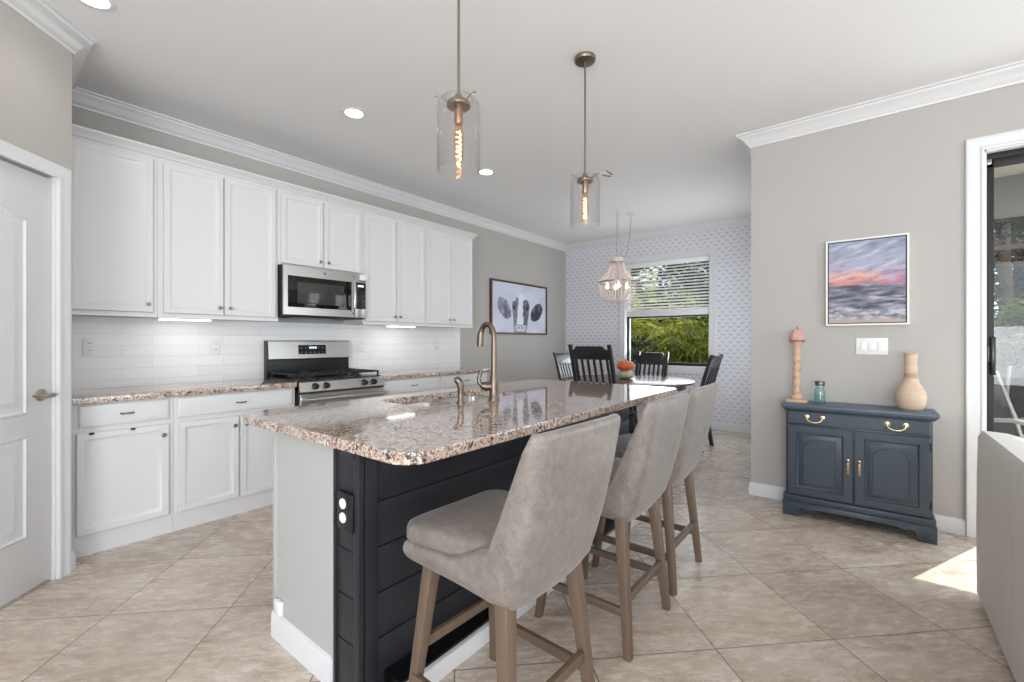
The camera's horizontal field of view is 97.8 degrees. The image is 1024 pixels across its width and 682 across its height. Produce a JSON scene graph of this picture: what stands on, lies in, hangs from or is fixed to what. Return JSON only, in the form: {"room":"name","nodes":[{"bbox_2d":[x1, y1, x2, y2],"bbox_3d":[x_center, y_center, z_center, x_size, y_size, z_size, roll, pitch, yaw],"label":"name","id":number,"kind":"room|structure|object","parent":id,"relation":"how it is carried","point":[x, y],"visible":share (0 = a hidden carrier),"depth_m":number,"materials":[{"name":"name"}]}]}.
{"room":"kitchen","nodes":[
{"label":"kitchen","id":0,"kind":"room"},
{"bbox_2d":[0,1,71,550],"bbox_3d":[-2.479,-0.210,2.097,0.442,2.880,1.808,0,0,-23],"label":"wall","id":1,"kind":"structure","parent":0,"point":[36,70],"depth_m":2.20,"materials":[{"name":"paint"}]},
{"bbox_2d":[0,160,56,606],"bbox_3d":[-2.316,0.193,1.932,0.154,2.075,0.784,0,0,-10],"label":"door","id":2,"kind":"structure","parent":1,"relation":"in","point":[28,394],"depth_m":2.18,"materials":[{"name":"white wood"}]},
{"bbox_2d":[0,139,70,578],"bbox_3d":[-2.306,0.159,1.924,0.022,2.143,0.926,0,0,-6],"label":"trim","id":3,"kind":"structure","parent":1,"relation":"attached to","point":[62,175],"depth_m":2.34,"materials":[{"name":"white wood"}]},
{"bbox_2d":[71,549,75,570],"bbox_3d":[-2.417,1.180,2.442,0.170,0.100,0.034,0,0,39],"label":"baseboard","id":4,"kind":"structure","parent":1,"relation":"attached to","point":[73,555],"depth_m":2.40,"materials":[{"name":"white wood"}]},
{"bbox_2d":[72,106,565,382],"bbox_3d":[-1.091,-0.210,5.316,0.120,2.880,6.343,0,0,39],"label":"wall","id":5,"kind":"structure","parent":0,"point":[496,255],"depth_m":6.12,"materials":[{"name":"paint"}]},
{"bbox_2d":[72,135,156,317],"bbox_3d":[-2.660,-0.710,2.940,0.381,1.095,0.460,0,0,39],"label":"upper cabinet","id":6,"kind":"object","parent":5,"relation":"attached to","point":[114,188],"visible":0.91,"depth_m":2.85,"materials":[{"name":"white wood"}]},
{"bbox_2d":[150,157,277,321],"bbox_3d":[-2.270,-0.710,3.430,0.381,1.095,0.790,0,0,39],"label":"upper cabinet","id":7,"kind":"object","parent":5,"relation":"attached to","point":[217,233],"visible":0.99,"depth_m":3.30,"materials":[{"name":"white wood"}]},
{"bbox_2d":[157,318,212,320],"bbox_3d":[-2.354,-0.161,3.224,0.070,0.024,0.320,0,0,39],"label":"light","id":8,"kind":"object","parent":7,"relation":"attached to","point":[175,319],"visible":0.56,"depth_m":3.20,"materials":[{"name":"white plastic"}]},
{"bbox_2d":[159,319,210,320],"bbox_3d":[-2.354,-0.153,3.224,0.060,0.008,0.300,0,0,39],"label":"diffuser","id":9,"kind":"object","parent":8,"relation":"attached to","point":[159,319],"depth_m":3.21,"materials":[{"name":"white plastic"}]},
{"bbox_2d":[72,315,459,389],"bbox_3d":[-1.811,0.077,4.308,0.009,0.495,3.668,0,0,39],"label":"backsplash","id":10,"kind":"structure","parent":5,"relation":"attached to","point":[131,351],"depth_m":3.56,"materials":[{"name":"tile"}]},
{"bbox_2d":[83,338,96,355],"bbox_3d":[-2.837,0.038,3.006,0.010,0.116,0.072,0,0,39],"label":"wall outlet","id":11,"kind":"object","parent":10,"relation":"attached to","point":[89,344],"visible":1,"depth_m":3.00,"materials":[{"name":"white plastic"}]},
{"bbox_2d":[210,340,219,353],"bbox_3d":[-2.377,0.045,3.582,0.010,0.116,0.072,0,0,39],"label":"wall outlet","id":12,"kind":"object","parent":10,"relation":"attached to","point":[214,344],"visible":1,"depth_m":3.58,"materials":[{"name":"white plastic"}]},
{"bbox_2d":[358,340,364,351],"bbox_3d":[-1.554,0.048,4.615,0.010,0.116,0.072,0,0,39],"label":"wall outlet","id":13,"kind":"object","parent":10,"relation":"attached to","point":[361,343],"visible":1,"depth_m":4.61,"materials":[{"name":"white plastic"}]},
{"bbox_2d":[435,340,439,349],"bbox_3d":[-0.905,0.048,5.431,0.010,0.116,0.072,0,0,39],"label":"wall outlet","id":14,"kind":"object","parent":10,"relation":"attached to","point":[437,342],"visible":1,"depth_m":5.43,"materials":[{"name":"white plastic"}]},
{"bbox_2d":[278,188,361,273],"bbox_3d":[-1.780,-0.945,4.045,0.381,0.625,0.778,0,0,39],"label":"upper cabinet","id":15,"kind":"object","parent":5,"relation":"attached to","point":[313,232],"visible":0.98,"depth_m":3.91,"materials":[{"name":"white wood"}]},
{"bbox_2d":[278,264,366,320],"bbox_3d":[-1.743,-0.414,4.018,0.454,0.427,0.766,0,0,39],"label":"microwave","id":16,"kind":"object","parent":15,"relation":"attached to","point":[303,292],"visible":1,"depth_m":3.86,"materials":[{"name":"metal"}]},
{"bbox_2d":[343,210,425,325],"bbox_3d":[-1.296,-0.710,4.653,0.381,1.095,0.772,0,0,39],"label":"upper cabinet","id":17,"kind":"object","parent":5,"relation":"attached to","point":[393,250],"visible":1,"depth_m":4.52,"materials":[{"name":"white wood"}]},
{"bbox_2d":[386,325,415,327],"bbox_3d":[-1.168,-0.161,4.714,0.070,0.024,0.340,0,0,39],"label":"light","id":18,"kind":"object","parent":17,"relation":"attached to","point":[386,325],"visible":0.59,"depth_m":4.67,"materials":[{"name":"white plastic"}]},
{"bbox_2d":[422,226,472,327],"bbox_3d":[-0.823,-0.710,5.246,0.381,1.095,0.742,0,0,39],"label":"upper cabinet","id":19,"kind":"object","parent":5,"relation":"attached to","point":[448,256],"visible":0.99,"depth_m":5.12,"materials":[{"name":"white wood"}]},
{"bbox_2d":[72,124,477,238],"bbox_3d":[-1.686,-1.278,4.167,0.374,0.052,3.600,0,0,39],"label":"trim","id":20,"kind":"structure","parent":19,"relation":"attached to","point":[77,130],"depth_m":3.41,"materials":[{"name":"white wood"}]},
{"bbox_2d":[489,278,546,334],"bbox_3d":[0.129,-0.488,6.721,0.035,0.772,1.375,0,0,39],"label":"picture","id":21,"kind":"object","parent":5,"relation":"attached to","point":[514,307],"visible":1,"depth_m":6.66,"materials":[{"name":"paper"}]},
{"bbox_2d":[0,429,1015,681],"bbox_3d":[1.327,1.290,0.988,9.355,0.120,10.400,0,0,39],"label":"floor","id":22,"kind":"structure","parent":0,"point":[773,595],"depth_m":2.00,"materials":[{"name":"tile"}]},
{"bbox_2d":[72,397,172,557],"bbox_3d":[-2.545,0.793,2.861,0.644,0.873,0.481,0,0,39],"label":"base cabinet","id":23,"kind":"object","parent":22,"relation":"on","point":[122,451],"visible":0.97,"depth_m":2.67,"materials":[{"name":"white wood"}]},
{"bbox_2d":[72,378,296,404],"bbox_3d":[-2.308,0.337,3.170,0.630,0.038,1.265,0,0,39],"label":"countertop","id":24,"kind":"structure","parent":23,"relation":"on","point":[127,393],"depth_m":2.98,"materials":[{"name":"stone"}]},
{"bbox_2d":[173,387,294,531],"bbox_3d":[-2.151,0.793,3.355,0.644,0.873,0.779,0,0,39],"label":"base cabinet","id":25,"kind":"object","parent":22,"relation":"on","point":[223,464],"visible":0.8,"depth_m":3.08,"materials":[{"name":"white wood"}]},
{"bbox_2d":[264,340,386,405],"bbox_3d":[-1.629,0.601,3.951,0.709,1.218,0.776,0,0,39],"label":"gas range","id":26,"kind":"object","parent":22,"relation":"on","point":[321,371],"visible":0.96,"depth_m":3.91,"materials":[{"name":"metal"}]},
{"bbox_2d":[268,373,380,381],"bbox_3d":[-1.649,0.317,3.966,0.540,0.018,0.766,0,0,39],"label":"cooktop","id":27,"kind":"object","parent":26,"relation":"in","point":[317,378],"depth_m":3.80,"materials":[{"name":"black metal"}]},
{"bbox_2d":[383,376,440,400],"bbox_3d":[-1.186,0.793,4.567,0.644,0.873,0.732,0,0,39],"label":"base cabinet","id":28,"kind":"object","parent":22,"relation":"on","point":[431,383],"visible":0.24,"depth_m":4.37,"materials":[{"name":"white wood"}]},
{"bbox_2d":[362,366,490,379],"bbox_3d":[-0.951,0.337,4.873,0.630,0.038,1.502,0,0,39],"label":"countertop","id":29,"kind":"structure","parent":28,"relation":"on","point":[439,371],"depth_m":4.71,"materials":[{"name":"stone"}]},
{"bbox_2d":[271,408,645,681],"bbox_3d":[-0.038,0.793,2.491,0.737,0.873,2.191,0,0,39],"label":"kitchen island","id":30,"kind":"object","parent":22,"relation":"on","point":[346,589],"visible":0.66,"depth_m":1.65,"materials":[{"name":"black wood"}]},
{"bbox_2d":[339,498,345,508],"bbox_3d":[-0.580,0.556,1.530,0.037,0.036,0.004,0,0,39],"label":"receptacle","id":31,"kind":"object","parent":30,"relation":"attached to","point":[342,501],"depth_m":1.53,"materials":[{"name":"white plastic"}]},
{"bbox_2d":[339,512,345,522],"bbox_3d":[-0.580,0.604,1.530,0.037,0.036,0.004,0,0,39],"label":"receptacle","id":32,"kind":"object","parent":30,"relation":"attached to","point":[342,515],"depth_m":1.53,"materials":[{"name":"white plastic"}]},
{"bbox_2d":[337,489,353,533],"bbox_3d":[-0.569,0.582,1.531,0.094,0.130,0.012,0,0,39],"label":"outlet plate","id":33,"kind":"object","parent":30,"relation":"attached to","point":[345,497],"depth_m":1.52,"materials":[{"name":"black plastic"}]},
{"bbox_2d":[242,379,676,464],"bbox_3d":[-0.041,0.337,2.519,1.198,0.038,2.310,0,0,39],"label":"island countertop","id":34,"kind":"structure","parent":30,"relation":"on","point":[385,429],"depth_m":1.92,"materials":[{"name":"stone"}]},
{"bbox_2d":[405,395,488,406],"bbox_3d":[-0.337,0.439,2.563,0.422,0.166,0.752,0,0,39],"label":"sink","id":35,"kind":"object","parent":34,"relation":"in","point":[438,402],"visible":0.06,"depth_m":2.75,"materials":[{"name":"metal"}]},
{"bbox_2d":[454,376,464,403],"bbox_3d":[-0.268,0.248,2.279,0.054,0.141,0.042,0,0,-2],"label":"sprayer","id":36,"kind":"object","parent":34,"relation":"on","point":[458,381],"visible":1,"depth_m":2.27,"materials":[{"name":"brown metal"}]},
{"bbox_2d":[477,322,499,399],"bbox_3d":[-0.145,0.104,2.450,0.152,0.427,0.101,0,0,39],"label":"kitchen faucet","id":37,"kind":"object","parent":34,"relation":"on","point":[492,386],"visible":1,"depth_m":2.42,"materials":[{"name":"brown metal"}]},
{"bbox_2d":[441,372,486,389],"bbox_3d":[-0.730,0.793,5.140,0.644,0.873,0.728,0,0,39],"label":"base cabinet","id":38,"kind":"object","parent":22,"relation":"on","point":[469,379],"visible":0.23,"depth_m":4.93,"materials":[{"name":"white wood"}]},
{"bbox_2d":[403,413,620,681],"bbox_3d":[-0.003,0.728,1.413,0.563,1.004,0.460,0,0,40],"label":"bar stool","id":39,"kind":"object","parent":22,"relation":"on","point":[508,549],"visible":1,"depth_m":1.26,"materials":[{"name":"fabric"}]},
{"bbox_2d":[407,490,508,555],"bbox_3d":[-0.064,0.591,1.465,0.403,0.078,0.444,0,0,40],"label":"seat cushion","id":40,"kind":"object","parent":39,"relation":"on","point":[467,526],"depth_m":1.37,"materials":[{"name":"fabric"}]},
{"bbox_2d":[553,352,572,380],"bbox_3d":[0.935,0.690,6.031,0.622,1.080,0.456,0,0,39],"label":"dining chair","id":41,"kind":"object","parent":22,"relation":"on","point":[560,358],"visible":0.29,"depth_m":6.12,"materials":[{"name":"black wood"}]},
{"bbox_2d":[568,345,634,433],"bbox_3d":[1.007,0.632,4.957,0.496,1.195,0.661,0,0,39],"label":"dining chair","id":42,"kind":"object","parent":22,"relation":"on","point":[588,353],"visible":0.34,"depth_m":4.75,"materials":[{"name":"black wood"}]},
{"bbox_2d":[535,392,688,662],"bbox_3d":[0.446,0.728,1.999,0.563,1.004,0.460,0,0,39],"label":"bar stool","id":43,"kind":"object","parent":22,"relation":"on","point":[637,481],"visible":0.63,"depth_m":1.77,"materials":[{"name":"fabric"}]},
{"bbox_2d":[609,457,621,480],"bbox_3d":[0.384,0.591,2.049,0.403,0.078,0.444,0,0,39],"label":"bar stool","id":44,"kind":"object","parent":43,"relation":"on","point":[616,462],"depth_m":1.95,"materials":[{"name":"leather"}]},
{"bbox_2d":[563,375,694,432],"bbox_3d":[1.453,0.852,5.644,1.600,0.747,1.600,0,0,39],"label":"dining table","id":45,"kind":"object","parent":22,"relation":"on","point":[680,384],"visible":0.38,"depth_m":5.45,"materials":[{"name":"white wood"}]},
{"bbox_2d":[617,370,633,378],"bbox_3d":[1.446,0.422,5.700,0.212,0.109,0.212,0,0,-29],"label":"pumpkin","id":46,"kind":"object","parent":45,"relation":"on","point":[623,374],"visible":1,"depth_m":5.62,"materials":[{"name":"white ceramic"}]},
{"bbox_2d":[616,359,633,369],"bbox_3d":[1.446,0.296,5.700,0.220,0.149,0.220,0,0,-29],"label":"pumpkin","id":47,"kind":"object","parent":46,"relation":"on","point":[622,365],"visible":0.98,"depth_m":5.62,"materials":[{"name":"orange ceramic"}]},
{"bbox_2d":[633,351,668,422],"bbox_3d":[1.849,0.690,6.206,0.456,1.080,0.622,0,0,39],"label":"dining chair","id":48,"kind":"object","parent":22,"relation":"on","point":[646,357],"visible":0.25,"depth_m":6.41,"materials":[{"name":"black wood"}]},
{"bbox_2d":[592,383,718,595],"bbox_3d":[0.781,0.728,2.444,0.563,1.004,0.460,0,0,39],"label":"bar stool","id":49,"kind":"object","parent":22,"relation":"on","point":[702,400],"visible":0.47,"depth_m":2.27,"materials":[{"name":"fabric"}]},
{"bbox_2d":[614,434,632,457],"bbox_3d":[0.718,0.591,2.494,0.403,0.078,0.444,0,0,39],"label":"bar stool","id":50,"kind":"object","parent":49,"relation":"on","point":[623,440],"depth_m":2.41,"materials":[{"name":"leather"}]},
{"bbox_2d":[700,354,723,452],"bbox_3d":[2.081,0.690,5.220,0.622,1.080,0.456,0,0,39],"label":"dining chair","id":51,"kind":"object","parent":22,"relation":"on","point":[713,364],"visible":0.32,"depth_m":5.04,"materials":[{"name":"black wood"}]},
{"bbox_2d":[781,400,939,544],"bbox_3d":[2.335,0.836,3.052,0.830,0.789,0.306,0,0,39],"label":"sideboard","id":52,"kind":"object","parent":22,"relation":"on","point":[874,463],"visible":0.99,"depth_m":2.93,"materials":[{"name":"blue paint"}]},
{"bbox_2d":[785,327,808,402],"bbox_3d":[2.075,0.168,3.256,0.132,0.545,0.124,0,0,39],"label":"candle holder","id":53,"kind":"object","parent":52,"relation":"on","point":[796,337],"visible":1,"depth_m":3.23,"materials":[{"name":"brown wood"}]},
{"bbox_2d":[789,329,804,339],"bbox_3d":[2.076,-0.048,3.257,0.097,0.086,0.095,0,0,39],"label":"candle","id":54,"kind":"object","parent":53,"relation":"on","point":[796,334],"depth_m":3.23,"materials":[{"name":"pink wax"}]},
{"bbox_2d":[814,381,824,401],"bbox_3d":[2.195,0.363,3.186,0.070,0.155,0.070,0,0,39],"label":"glass jar","id":55,"kind":"object","parent":52,"relation":"on","point":[820,383],"visible":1,"depth_m":3.17,"materials":[{"name":"teal"}]},
{"bbox_2d":[895,352,926,410],"bbox_3d":[2.567,0.257,2.877,0.154,0.369,0.154,0,0,39],"label":"vase","id":56,"kind":"object","parent":52,"relation":"on","point":[910,395],"visible":1,"depth_m":2.85,"materials":[{"name":"ceramic"}]},
{"bbox_2d":[976,431,1023,681],"bbox_3d":[1.910,0.828,0.981,0.954,0.805,2.215,0,0,39],"label":"sofa","id":57,"kind":"object","parent":22,"relation":"on","point":[1000,456],"visible":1,"depth_m":1.75,"materials":[{"name":"fabric"}]},
{"bbox_2d":[47,0,1023,244],"bbox_3d":[1.327,-1.710,0.988,9.355,0.120,10.400,0,0,39],"label":"ceiling","id":58,"kind":"structure","parent":0,"point":[671,85],"depth_m":2.80,"materials":[{"name":"paint"}]},
{"bbox_2d":[77,0,116,11],"bbox_3d":[-2.015,-1.647,2.148,0.174,0.006,0.174,0,0,39],"label":"recessed light","id":59,"kind":"object","parent":58,"relation":"in","point":[102,5],"visible":1,"depth_m":2.19,"materials":[{"name":"white"}]},
{"bbox_2d":[82,0,109,7],"bbox_3d":[-2.015,-1.647,2.148,0.126,0.002,0.126,0,0,39],"label":"diffuser","id":60,"kind":"object","parent":59,"relation":"attached to","point":[91,3],"depth_m":2.18,"materials":[{"name":"white plastic"}]},
{"bbox_2d":[341,107,366,118],"bbox_3d":[-1.142,-1.647,3.231,0.174,0.006,0.174,0,0,39],"label":"recessed light","id":61,"kind":"object","parent":58,"relation":"in","point":[350,112],"visible":1,"depth_m":3.23,"materials":[{"name":"white plastic"}]},
{"bbox_2d":[345,109,362,117],"bbox_3d":[-1.142,-1.647,3.231,0.126,0.002,0.126,0,0,39],"label":"diffuser","id":62,"kind":"object","parent":61,"relation":"attached to","point":[350,113],"depth_m":3.23,"materials":[{"name":"white plastic"}]},
{"bbox_2d":[435,0,479,160],"bbox_3d":[-0.207,-1.161,1.767,0.180,0.976,0.170,0,0,39],"label":"pendant light","id":63,"kind":"object","parent":58,"relation":"hanging from","point":[458,104],"visible":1,"depth_m":1.76,"materials":[{"name":"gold metal"}]},
{"bbox_2d":[454,105,462,125],"bbox_3d":[-0.211,-0.895,1.770,0.035,0.070,0.035,0,0,39],"label":"socket","id":64,"kind":"object","parent":63,"relation":"attached to","point":[458,109],"depth_m":1.76,"materials":[{"name":"gold metal"}]},
{"bbox_2d":[477,169,494,175],"bbox_3d":[-0.252,-1.647,4.355,0.174,0.006,0.174,0,0,39],"label":"recessed light","id":65,"kind":"object","parent":58,"relation":"in","point":[486,172],"visible":1,"depth_m":4.36,"materials":[{"name":"white plastic"}]},
{"bbox_2d":[480,170,492,174],"bbox_3d":[-0.252,-1.647,4.355,0.126,0.002,0.126,0,0,39],"label":"diffuser","id":66,"kind":"object","parent":65,"relation":"attached to","point":[482,172],"depth_m":4.36,"materials":[{"name":"white"}]},
{"bbox_2d":[570,51,611,225],"bbox_3d":[0.449,-1.161,2.596,0.214,0.976,0.190,0,0,39],"label":"pendant light","id":67,"kind":"object","parent":58,"relation":"hanging from","point":[584,59],"visible":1,"depth_m":2.60,"materials":[{"name":"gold metal"}]},
{"bbox_2d":[582,181,587,193],"bbox_3d":[0.425,-0.895,2.602,0.035,0.070,0.035,0,0,39],"label":"socket","id":68,"kind":"object","parent":67,"relation":"attached to","point":[584,183],"depth_m":2.59,"materials":[{"name":"gold metal"}]},
{"bbox_2d":[598,212,635,301],"bbox_3d":[1.322,-1.074,5.625,0.469,1.149,0.521,0,0,16],"label":"beaded chandelier","id":69,"kind":"object","parent":58,"relation":"hanging from","point":[614,261],"visible":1,"depth_m":5.54,"materials":[{"name":"beige metal"}]},
{"bbox_2d":[566,225,750,425],"bbox_3d":[2.292,-0.210,6.779,3.589,2.880,0.160,0,0,39],"label":"wall","id":70,"kind":"structure","parent":0,"point":[591,320],"depth_m":6.26,"materials":[{"name":"paint"}]},
{"bbox_2d":[620,248,715,374],"bbox_3d":[2.319,-0.417,6.724,1.436,1.775,0.170,0,0,39],"label":"window","id":71,"kind":"structure","parent":70,"relation":"in","point":[625,316],"depth_m":6.61,"materials":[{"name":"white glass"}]},
{"bbox_2d":[626,256,708,310],"bbox_3d":[2.304,-0.842,6.705,1.240,0.734,0.050,0,0,39],"label":"window blind","id":72,"kind":"object","parent":71,"relation":"attached to","point":[701,258],"visible":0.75,"depth_m":6.65,"materials":[{"name":"white plastic"}]},
{"bbox_2d":[637,414,750,433],"bbox_3d":[1.416,1.180,5.680,3.349,0.100,2.650,0,0,39],"label":"baseboard","id":73,"kind":"structure","parent":70,"relation":"attached to","point":[714,425],"depth_m":6.11,"materials":[{"name":"white wood"}]},
{"bbox_2d":[751,145,764,483],"bbox_3d":[2.784,-0.210,4.597,0.100,2.880,2.640,0,0,39],"label":"wall","id":74,"kind":"structure","parent":0,"point":[757,153],"depth_m":3.57,"materials":[{"name":"paint"}]},
{"bbox_2d":[749,482,964,535],"bbox_3d":[3.216,1.180,4.243,1.245,0.100,2.654,0,0,39],"label":"baseboard","id":75,"kind":"structure","parent":74,"relation":"attached to","point":[948,524],"depth_m":2.91,"materials":[{"name":"white wood"}]},
{"bbox_2d":[765,83,1023,518],"bbox_3d":[4.288,-0.210,1.801,5.736,2.880,0.140,0,0,39],"label":"wall","id":76,"kind":"structure","parent":0,"point":[902,172],"depth_m":3.10,"materials":[{"name":"paint"}]},
{"bbox_2d":[0,0,1023,251],"bbox_3d":[1.330,-1.601,0.967,9.085,0.098,10.130,0,0,39],"label":"trim","id":77,"kind":"structure","parent":76,"relation":"attached to","point":[42,14],"depth_m":3.25,"materials":[{"name":"white wood"}]},
{"bbox_2d":[826,233,908,325],"bbox_3d":[2.475,-0.418,3.127,0.455,0.610,0.042,0,0,39],"label":"sunset painting","id":78,"kind":"object","parent":76,"relation":"attached to","point":[867,278],"visible":1,"depth_m":3.11,"materials":[{"name":"paint"}]},
{"bbox_2d":[856,338,887,354],"bbox_3d":[2.510,0.035,3.120,0.174,0.116,0.012,0,0,39],"label":"light switch","id":79,"kind":"object","parent":76,"relation":"attached to","point":[865,346],"visible":1,"depth_m":3.12,"materials":[{"name":"white plastic"}]},
{"bbox_2d":[965,128,1023,537],"bbox_3d":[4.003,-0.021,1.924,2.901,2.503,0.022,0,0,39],"label":"trim","id":80,"kind":"structure","parent":76,"relation":"attached to","point":[974,147],"depth_m":2.80,"materials":[{"name":"white wood"}]},
{"bbox_2d":[987,147,1023,431],"bbox_3d":[4.062,0.026,1.989,2.723,2.408,0.107,0,0,39],"label":"door","id":81,"kind":"structure","parent":76,"relation":"in","point":[1014,156],"depth_m":2.80,"materials":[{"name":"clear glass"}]},
{"bbox_2d":[994,163,1023,177],"bbox_3d":[6.236,-1.820,2.289,8.096,0.100,3.050,0,0,39],"label":"ceiling","id":82,"kind":"structure","parent":0,"point":[1016,169],"depth_m":4.63,"materials":[{"name":"beige paint"}]},
{"bbox_2d":[994,174,1023,218],"bbox_3d":[7.139,-1.560,3.423,8.096,0.420,0.150,0,0,39],"label":"wall","id":83,"kind":"structure","parent":82,"relation":"attached to","point":[1008,190],"depth_m":4.78,"materials":[{"name":"beige paint"}]},
{"bbox_3d":[6.664,1.319,2.842,8.116,0.119,4.450,0,0,39],"label":"floor","id":84,"kind":"structure","parent":0,"visible":0},
{"bbox_2d":[994,370,1023,437],"bbox_3d":[4.122,0.760,3.607,0.574,1.010,0.711,0,0,-9],"label":"patio chair","id":85,"kind":"object","parent":84,"relation":"on","point":[1003,421],"visible":0.19,"depth_m":3.85,"materials":[{"name":"white metal"}]},
{"bbox_2d":[994,243,1023,341],"bbox_3d":[8.011,0.005,4.518,8.096,2.510,0.050,0,0,39],"label":"trim","id":86,"kind":"structure","parent":84,"relation":"on","point":[1019,245],"depth_m":5.76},
{"bbox_2d":[1005,366,1023,432],"bbox_3d":[5.078,0.760,4.335,0.711,1.010,0.574,0,0,-30],"label":"patio chair","id":87,"kind":"object","parent":84,"relation":"on","point":[1016,387],"visible":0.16,"depth_m":4.62,"materials":[{"name":"white metal"}]},
{"bbox_3d":[12.188,1.430,18.514,48.000,0.100,35.850,0,0,39],"label":"ground","id":88,"kind":"structure","parent":0,"visible":0},
{"bbox_2d":[631,267,658,302],"bbox_3d":[2.928,-0.869,14.182,3.509,4.610,3.595,0,0,31],"label":"tree","id":89,"kind":"object","parent":88,"relation":"on","point":[649,267],"visible":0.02,"depth_m":13.77,"materials":[{"name":"green plant"}]},
{"bbox_2d":[631,268,661,360],"bbox_3d":[2.808,-0.181,11.243,2.951,3.239,3.421,0,0,-12],"label":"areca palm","id":90,"kind":"object","parent":88,"relation":"on","point":[638,268],"visible":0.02,"depth_m":10.86,"materials":[{"name":"green plant"}]},
{"bbox_2d":[631,273,703,359],"bbox_3d":[2.394,-0.068,9.885,3.400,3.004,3.317,0,0,39],"label":"areca palm","id":91,"kind":"object","parent":88,"relation":"on","point":[633,343],"visible":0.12,"depth_m":9.22,"materials":[{"name":"green plant"}]},
{"bbox_2d":[631,266,708,362],"bbox_3d":[2.694,-0.035,8.918,3.283,2.948,3.459,0,0,39],"label":"areca palm","id":92,"kind":"object","parent":88,"relation":"on","point":[640,328],"visible":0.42,"depth_m":8.41,"materials":[{"name":"green plant"}]},
{"bbox_2d":[631,317,708,362],"bbox_3d":[3.561,0.148,8.429,3.098,2.595,3.723,0,0,-12],"label":"areca palm","id":93,"kind":"object","parent":88,"relation":"on","point":[699,342],"visible":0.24,"depth_m":8.33,"materials":[{"name":"green plant"}]},
{"bbox_2d":[632,270,708,362],"bbox_3d":[3.578,-0.080,10.206,3.186,3.035,2.998,0,0,8],"label":"areca palm","id":94,"kind":"object","parent":88,"relation":"on","point":[707,270],"visible":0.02,"depth_m":9.85,"materials":[{"name":"green plant"}]},
{"bbox_2d":[635,261,708,354],"bbox_3d":[4.843,-0.868,12.127,3.520,4.608,3.793,0,0,39],"label":"tree","id":95,"kind":"object","parent":88,"relation":"on","point":[703,261],"visible":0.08,"depth_m":12.36,"materials":[{"name":"green plant"}]},
{"bbox_2d":[655,289,708,358],"bbox_3d":[4.517,0.040,9.512,3.312,2.805,3.263,0,0,29],"label":"areca palm","id":96,"kind":"object","parent":88,"relation":"on","point":[698,317],"visible":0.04,"depth_m":9.53,"materials":[{"name":"green plant"}]},
{"bbox_2d":[994,217,1023,393],"bbox_3d":[11.620,-1.897,10.598,4.455,6.665,4.360,0,0,39],"label":"tree","id":97,"kind":"object","parent":88,"relation":"on","point":[1005,275],"visible":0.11,"depth_m":10.47,"materials":[{"name":"green plant"}]},
{"bbox_2d":[994,297,1023,375],"bbox_3d":[9.900,0.291,8.560,1.848,2.288,1.700,0,0,21],"label":"tree","id":98,"kind":"object","parent":88,"relation":"on","point":[1011,328],"visible":0.73,"depth_m":8.57,"materials":[{"name":"green plant"}]},
{"bbox_2d":[994,216,1023,307],"bbox_3d":[14.285,-2.065,11.618,5.440,7.001,4.236,0,0,44],"label":"tree","id":99,"kind":"object","parent":88,"relation":"on","point":[1019,252],"visible":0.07,"depth_m":12.36,"materials":[{"name":"green plant"}]},
{"bbox_2d":[994,220,1023,361],"bbox_3d":[19.334,-2.582,16.931,5.730,8.101,6.655,0,0,24],"label":"tree","id":100,"kind":"object","parent":88,"relation":"on","point":[1016,256],"visible":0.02,"depth_m":16.99,"materials":[{"name":"green plant"}]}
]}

